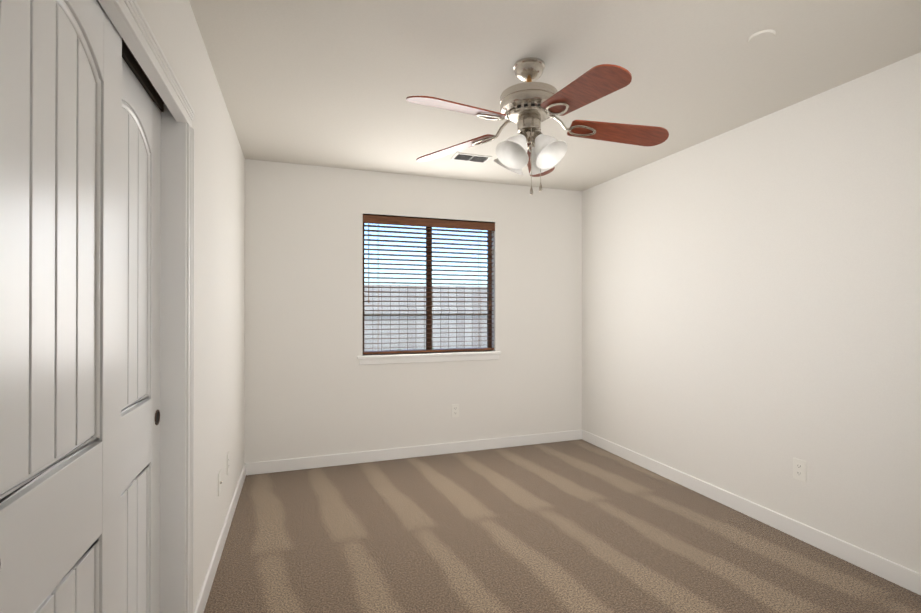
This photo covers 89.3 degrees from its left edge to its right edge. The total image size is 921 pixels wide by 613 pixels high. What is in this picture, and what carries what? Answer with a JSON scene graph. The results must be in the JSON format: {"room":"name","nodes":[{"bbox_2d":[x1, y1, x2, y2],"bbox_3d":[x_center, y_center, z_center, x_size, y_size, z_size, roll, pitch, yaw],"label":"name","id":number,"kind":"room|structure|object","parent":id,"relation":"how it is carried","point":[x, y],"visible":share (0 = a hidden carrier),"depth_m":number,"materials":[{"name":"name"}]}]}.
{"room":"empty bedroom","nodes":[
{"label":"empty bedroom","id":0,"kind":"room"},
{"bbox_2d":[136,0,244,611],"bbox_3d":[-0.854,0.071,1.060,0.140,2.440,5.318,0,0,-19],"label":"wall","id":1,"kind":"structure","parent":0,"point":[219,296],"depth_m":2.22,"materials":[{"name":"paint"}]},
{"bbox_2d":[0,0,121,612],"bbox_3d":[-0.769,0.289,0.875,0.038,1.978,0.630,0,0,-19],"label":"closet door","id":2,"kind":"structure","parent":1,"relation":"in","point":[60,266],"depth_m":0.89,"materials":[{"name":"white paint"}]},
{"bbox_2d":[120,58,160,612],"bbox_3d":[-0.989,0.291,1.374,0.038,1.978,0.630,0,0,-19],"label":"closet door","id":3,"kind":"structure","parent":1,"relation":"in","point":[140,350],"depth_m":1.48,"materials":[{"name":"white paint"}]},
{"bbox_2d":[122,38,164,111],"bbox_3d":[-0.886,-0.719,1.108,0.109,0.035,1.187,0,0,-19],"label":"door track","id":4,"kind":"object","parent":1,"relation":"attached to","point":[129,58],"depth_m":1.45,"materials":[{"name":"brown metal"}]},
{"bbox_2d":[98,0,194,612],"bbox_3d":[-0.864,0.275,1.112,0.159,2.032,1.315,0,0,-19],"label":"trim","id":5,"kind":"structure","parent":1,"relation":"attached to","point":[129,22],"depth_m":1.68,"materials":[{"name":"white paint"}]},
{"bbox_2d":[193,464,245,612],"bbox_3d":[-1.335,1.249,2.666,0.013,0.095,1.934,0,0,-19],"label":"baseboard","id":6,"kind":"structure","parent":1,"relation":"attached to","point":[206,587],"depth_m":2.33,"materials":[{"name":"white paint"}]},
{"bbox_2d":[218,470,221,495],"bbox_3d":[-1.251,0.918,2.426,0.013,0.115,0.070,0,0,-19],"label":"electrical outlet","id":7,"kind":"object","parent":1,"relation":"attached to","point":[219,482],"visible":0.98,"depth_m":2.41,"materials":[{"name":"white plastic"}]},
{"bbox_2d":[227,452,228,474],"bbox_3d":[-1.357,0.916,2.722,0.007,0.115,0.070,0,0,-19],"label":"electrical outlet","id":8,"kind":"object","parent":1,"relation":"attached to","point":[227,463],"visible":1,"depth_m":2.71,"materials":[{"name":"white plastic"}]},
{"bbox_2d":[244,159,581,462],"bbox_3d":[-0.258,0.083,4.164,3.312,2.440,0.150,0,0,-19],"label":"wall","id":9,"kind":"structure","parent":0,"point":[313,387],"depth_m":3.93,"materials":[{"name":"paint"}]},
{"bbox_2d":[244,429,581,474],"bbox_3d":[-0.231,1.255,4.082,3.032,0.095,0.013,0,0,-19],"label":"baseboard","id":10,"kind":"structure","parent":9,"relation":"attached to","point":[271,466],"depth_m":3.99,"materials":[{"name":"white paint"}]},
{"bbox_2d":[363,223,491,354],"bbox_3d":[-0.285,-0.182,4.193,1.206,1.190,0.050,0,0,-19],"label":"window","id":11,"kind":"structure","parent":9,"relation":"in","point":[489,333],"depth_m":4.18,"materials":[{"name":"brown metal"}]},
{"bbox_2d":[363,214,494,353],"bbox_3d":[-0.260,-0.188,4.123,1.200,1.176,0.064,0,0,-19],"label":"window blinds","id":12,"kind":"object","parent":11,"relation":"attached to","point":[420,222],"visible":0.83,"depth_m":4.10,"materials":[{"name":"brown wood"}]},
{"bbox_2d":[357,351,500,364],"bbox_3d":[-0.257,0.450,4.111,1.296,0.075,0.113,0,0,-19],"label":"window sill","id":13,"kind":"structure","parent":9,"relation":"attached to","point":[421,357],"depth_m":4.06,"materials":[{"name":"white paint"}]},
{"bbox_2d":[452,404,458,417],"bbox_3d":[-0.045,0.930,4.152,0.070,0.115,0.007,0,0,-19],"label":"electrical outlet","id":14,"kind":"object","parent":9,"relation":"attached to","point":[455,410],"visible":1,"depth_m":4.15,"materials":[{"name":"white plastic"}]},
{"bbox_2d":[189,0,920,190],"bbox_3d":[0.300,-1.198,1.473,4.037,0.100,5.608,0,0,-19],"label":"ceiling","id":15,"kind":"structure","parent":0,"point":[331,83],"depth_m":2.21,"materials":[{"name":"paint"}]},
{"bbox_2d":[451,152,491,162],"bbox_3d":[0.080,-1.132,3.563,0.280,0.015,0.150,0,0,-19],"label":"ceiling vent","id":16,"kind":"object","parent":15,"relation":"in","point":[470,157],"visible":1,"depth_m":3.54,"materials":[{"name":"white plastic"}]},
{"bbox_2d":[406,57,668,194],"bbox_3d":[0.347,-0.833,2.164,1.278,0.625,1.228,0,0,-19],"label":"fan","id":17,"kind":"object","parent":15,"relation":"hanging from","point":[528,106],"visible":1,"depth_m":2.16,"materials":[{"name":"brown wood"}]},
{"bbox_2d":[748,30,775,44],"bbox_3d":[1.278,-1.141,1.977,0.100,0.010,0.100,0,0,-19],"label":"ceiling plate","id":18,"kind":"object","parent":15,"relation":"attached to","point":[761,37],"visible":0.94,"depth_m":1.97,"materials":[{"name":"paint"}]},
{"bbox_2d":[204,439,920,612],"bbox_3d":[0.300,1.342,1.463,4.037,0.100,5.608,0,0,-19],"label":"floor","id":19,"kind":"structure","parent":0,"point":[577,526],"depth_m":2.51,"materials":[{"name":"carpet"}]},
{"bbox_2d":[582,52,920,573],"bbox_3d":[1.918,0.077,2.743,0.140,2.440,3.968,0,0,-19],"label":"wall","id":20,"kind":"structure","parent":0,"point":[751,310],"depth_m":2.70,"materials":[{"name":"paint"}]},
{"bbox_2d":[582,430,920,594],"bbox_3d":[1.825,1.250,2.773,0.013,0.095,3.815,0,0,-19],"label":"baseboard","id":21,"kind":"structure","parent":20,"relation":"attached to","point":[897,574],"depth_m":2.68,"materials":[{"name":"white paint"}]},
{"bbox_2d":[793,458,805,481],"bbox_3d":[1.890,0.911,2.598,0.007,0.115,0.070,0,0,-19],"label":"electrical outlet","id":22,"kind":"object","parent":20,"relation":"attached to","point":[799,469],"visible":1,"depth_m":2.60,"materials":[{"name":"white plastic"}]},
{"bbox_3d":[-2.341,1.624,9.723,26.000,0.100,11.732,0,0,-19],"label":"ground","id":23,"kind":"structure","parent":0,"visible":0},
{"bbox_2d":[364,285,486,350],"bbox_3d":[-1.505,0.610,7.335,26.000,1.910,0.080,0,0,-19],"label":"fence","id":24,"kind":"object","parent":23,"relation":"on","point":[438,332],"depth_m":7.64,"materials":[{"name":"grey wood"}]}
]}

